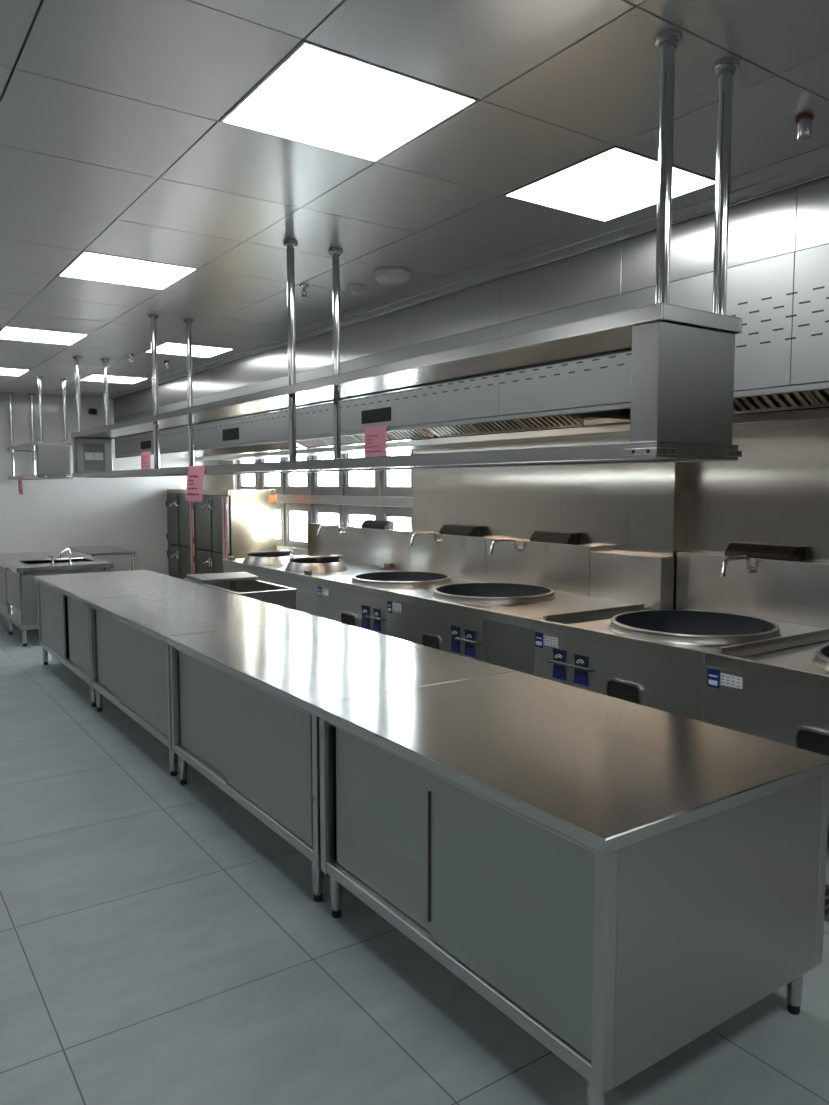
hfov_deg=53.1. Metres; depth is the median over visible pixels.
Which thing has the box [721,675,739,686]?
print
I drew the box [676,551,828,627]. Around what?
backsplash
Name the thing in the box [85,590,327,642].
countertop
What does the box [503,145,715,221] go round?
recessed light
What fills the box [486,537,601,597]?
backsplash
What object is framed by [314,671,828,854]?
countertop
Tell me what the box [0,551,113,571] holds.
countertop
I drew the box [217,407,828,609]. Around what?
wall
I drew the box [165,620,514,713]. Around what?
countertop
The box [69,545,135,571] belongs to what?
side table
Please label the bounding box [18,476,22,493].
paper note
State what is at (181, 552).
cabinet
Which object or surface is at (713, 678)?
print
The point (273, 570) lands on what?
cooktop
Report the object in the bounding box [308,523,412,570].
backsplash
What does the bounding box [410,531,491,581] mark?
backsplash
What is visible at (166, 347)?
recessed light
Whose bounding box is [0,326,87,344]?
recessed light
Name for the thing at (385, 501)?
trim
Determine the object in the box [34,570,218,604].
countertop
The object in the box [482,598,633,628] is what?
countertop
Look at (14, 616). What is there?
shelf
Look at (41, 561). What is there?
basin
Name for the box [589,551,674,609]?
backsplash
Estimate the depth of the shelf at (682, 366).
2.49 m
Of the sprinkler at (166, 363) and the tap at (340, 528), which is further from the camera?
the tap at (340, 528)
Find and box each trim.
[111,173,828,399]
[276,494,412,507]
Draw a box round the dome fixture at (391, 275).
[373,266,410,284]
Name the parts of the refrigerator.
door, door, latch handle, latch handle, door, door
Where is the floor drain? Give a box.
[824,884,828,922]
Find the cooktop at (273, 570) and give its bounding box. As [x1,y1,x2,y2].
[223,555,407,583]
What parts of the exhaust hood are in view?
closing panel, panel, closing panel, panel, closing panel, closing panel, panel, closing panel, closing panel, panel, closing panel, closing panel, panel, closing panel, closing panel, damper plate, panel, closing panel, panel, closing panel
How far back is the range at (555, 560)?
6.15 m
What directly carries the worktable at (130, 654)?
on the floor
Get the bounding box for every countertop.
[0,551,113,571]
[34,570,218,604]
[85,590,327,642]
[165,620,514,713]
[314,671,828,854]
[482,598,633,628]
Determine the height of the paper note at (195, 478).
0.214 m
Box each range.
[223,519,412,615]
[316,525,491,634]
[385,530,601,661]
[533,542,828,721]
[705,628,828,826]
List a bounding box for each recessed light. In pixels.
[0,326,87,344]
[0,368,29,375]
[57,250,198,289]
[80,374,148,383]
[144,342,233,357]
[219,37,479,162]
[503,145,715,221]
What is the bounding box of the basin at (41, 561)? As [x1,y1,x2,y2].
[17,558,90,573]
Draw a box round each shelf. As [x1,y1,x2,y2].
[0,603,38,629]
[7,376,72,479]
[71,28,742,477]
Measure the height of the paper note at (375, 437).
0.220 m
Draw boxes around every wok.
[247,550,292,556]
[290,555,342,562]
[352,571,450,583]
[433,583,553,599]
[611,610,779,638]
[815,644,828,663]
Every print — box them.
[536,637,541,645]
[544,637,555,645]
[709,674,717,685]
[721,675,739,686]
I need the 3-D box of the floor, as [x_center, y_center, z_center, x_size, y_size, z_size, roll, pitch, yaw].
[-1.510,1.370,3.762,8.340,0.120,16.016,-3,6,-35]
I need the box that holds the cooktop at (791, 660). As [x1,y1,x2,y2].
[705,628,828,690]
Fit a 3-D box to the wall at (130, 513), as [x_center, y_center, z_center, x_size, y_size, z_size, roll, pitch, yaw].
[-6.012,-0.624,10.124,8.340,2.828,0.200,-3,6,-35]
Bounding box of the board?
[186,572,257,582]
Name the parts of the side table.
leg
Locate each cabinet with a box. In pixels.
[166,489,197,578]
[482,551,674,674]
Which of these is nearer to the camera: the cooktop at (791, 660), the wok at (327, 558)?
the cooktop at (791, 660)
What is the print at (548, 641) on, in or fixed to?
attached to the range at (584, 649)
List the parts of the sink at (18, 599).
panel, leg, panel, leg, panel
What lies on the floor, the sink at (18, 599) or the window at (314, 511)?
the sink at (18, 599)
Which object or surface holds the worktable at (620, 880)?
on the floor
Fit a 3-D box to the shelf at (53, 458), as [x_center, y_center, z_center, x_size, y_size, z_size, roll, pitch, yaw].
[-4.460,-1.415,9.798,0.374,1.098,1.935,-3,6,-35]
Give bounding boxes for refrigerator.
[194,489,276,573]
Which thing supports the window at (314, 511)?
in the wall at (777, 492)
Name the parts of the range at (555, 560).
panel, control plate, valve rod, control plate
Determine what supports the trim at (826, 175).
attached to the ceiling
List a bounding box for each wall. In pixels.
[0,392,217,602]
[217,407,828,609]
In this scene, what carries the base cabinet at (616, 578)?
on the floor
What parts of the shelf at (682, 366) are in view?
panel, frame, shelf, shelf, panel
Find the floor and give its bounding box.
[0,613,828,1104]
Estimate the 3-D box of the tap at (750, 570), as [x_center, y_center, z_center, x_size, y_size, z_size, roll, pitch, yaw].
[1.942,0.080,4.977,0.316,0.120,0.058,-3,6,-35]
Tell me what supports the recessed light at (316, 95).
in the ceiling
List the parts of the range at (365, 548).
panel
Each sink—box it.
[0,548,113,646]
[182,578,296,609]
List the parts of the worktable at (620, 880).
panel, leg, sliding door, edge pull, sliding door, leg, panel, leg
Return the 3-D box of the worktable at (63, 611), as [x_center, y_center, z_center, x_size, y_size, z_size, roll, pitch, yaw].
[-2.463,0.648,6.981,1.000,0.800,1.878,-3,6,-35]
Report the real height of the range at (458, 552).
1.253 m
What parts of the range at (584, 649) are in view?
control plate, valve rod, control plate, panel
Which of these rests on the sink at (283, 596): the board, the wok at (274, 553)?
the board
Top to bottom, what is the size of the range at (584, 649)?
1.246 m
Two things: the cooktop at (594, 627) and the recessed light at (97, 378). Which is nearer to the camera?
the cooktop at (594, 627)
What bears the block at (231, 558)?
on the range at (365, 548)
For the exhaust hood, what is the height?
0.820 m
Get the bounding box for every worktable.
[34,570,218,706]
[85,590,327,775]
[165,620,514,901]
[314,671,828,1104]
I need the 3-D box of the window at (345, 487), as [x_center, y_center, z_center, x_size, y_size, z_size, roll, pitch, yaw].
[-1.211,-1.088,9.864,0.098,0.805,4.430,-3,6,-35]
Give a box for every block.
[228,556,234,560]
[304,570,311,574]
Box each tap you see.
[47,548,70,563]
[316,524,343,535]
[409,532,439,545]
[488,538,521,553]
[720,555,755,576]
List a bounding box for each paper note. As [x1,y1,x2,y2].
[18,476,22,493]
[141,451,150,468]
[186,465,204,501]
[364,425,386,456]
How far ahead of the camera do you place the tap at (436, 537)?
7.42 m
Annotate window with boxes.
[237,441,412,496]
[276,502,412,548]
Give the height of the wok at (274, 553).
0.159 m
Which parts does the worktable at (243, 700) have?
leg, sliding door, cabinet frame, sliding door, leg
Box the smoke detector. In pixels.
[347,284,365,295]
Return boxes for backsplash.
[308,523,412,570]
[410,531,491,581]
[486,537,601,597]
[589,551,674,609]
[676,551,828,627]
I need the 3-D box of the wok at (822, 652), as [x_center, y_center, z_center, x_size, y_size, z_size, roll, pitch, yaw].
[2.257,0.637,3.655,0.895,0.338,0.895,-3,6,-35]
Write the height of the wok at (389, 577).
0.338 m
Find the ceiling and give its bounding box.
[0,0,828,398]
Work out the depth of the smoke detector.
4.85 m
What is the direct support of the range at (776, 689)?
on the floor
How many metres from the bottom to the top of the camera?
0.075 m
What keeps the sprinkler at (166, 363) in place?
attached to the ceiling
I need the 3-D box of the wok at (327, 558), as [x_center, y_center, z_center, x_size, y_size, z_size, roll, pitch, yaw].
[-0.944,0.096,7.967,0.505,0.170,0.502,-3,6,-35]
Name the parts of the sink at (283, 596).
leg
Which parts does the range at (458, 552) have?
panel, control plate, valve rod, control plate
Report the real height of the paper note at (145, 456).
0.228 m
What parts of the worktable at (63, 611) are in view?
leg, sliding door, cabinet frame, sliding door, leg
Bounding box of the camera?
[88,408,96,413]
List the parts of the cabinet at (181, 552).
door, door, door, door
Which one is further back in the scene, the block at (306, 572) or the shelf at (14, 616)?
the shelf at (14, 616)
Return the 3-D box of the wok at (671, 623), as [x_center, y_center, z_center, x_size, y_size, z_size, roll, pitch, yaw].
[1.558,0.555,4.660,0.891,0.338,0.891,-3,6,-35]
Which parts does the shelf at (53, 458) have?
shelf, shelf, panel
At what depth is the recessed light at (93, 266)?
4.55 m
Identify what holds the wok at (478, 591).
in the range at (555, 560)
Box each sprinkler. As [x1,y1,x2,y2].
[164,361,169,367]
[299,284,308,296]
[795,113,813,140]
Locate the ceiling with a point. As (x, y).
(113, 140)
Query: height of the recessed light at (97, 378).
0.032 m
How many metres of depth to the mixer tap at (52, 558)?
8.61 m
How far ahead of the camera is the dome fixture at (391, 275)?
4.48 m
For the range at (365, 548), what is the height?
1.253 m
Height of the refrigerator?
1.555 m
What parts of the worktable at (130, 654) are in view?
leg, sliding door, cabinet frame, sliding door, leg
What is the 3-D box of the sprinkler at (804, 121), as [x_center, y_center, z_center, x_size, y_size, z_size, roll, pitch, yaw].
[1.243,-1.353,2.645,0.054,0.066,0.054,-3,6,-35]
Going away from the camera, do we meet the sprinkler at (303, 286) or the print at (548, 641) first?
the sprinkler at (303, 286)
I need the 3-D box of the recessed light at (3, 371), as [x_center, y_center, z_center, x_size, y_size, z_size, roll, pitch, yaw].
[-4.315,-1.875,8.497,0.596,0.032,0.596,-3,6,-35]
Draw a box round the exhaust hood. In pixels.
[114,177,828,461]
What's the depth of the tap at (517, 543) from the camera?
6.54 m
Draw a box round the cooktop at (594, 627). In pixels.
[533,604,824,664]
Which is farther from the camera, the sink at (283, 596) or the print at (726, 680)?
the sink at (283, 596)

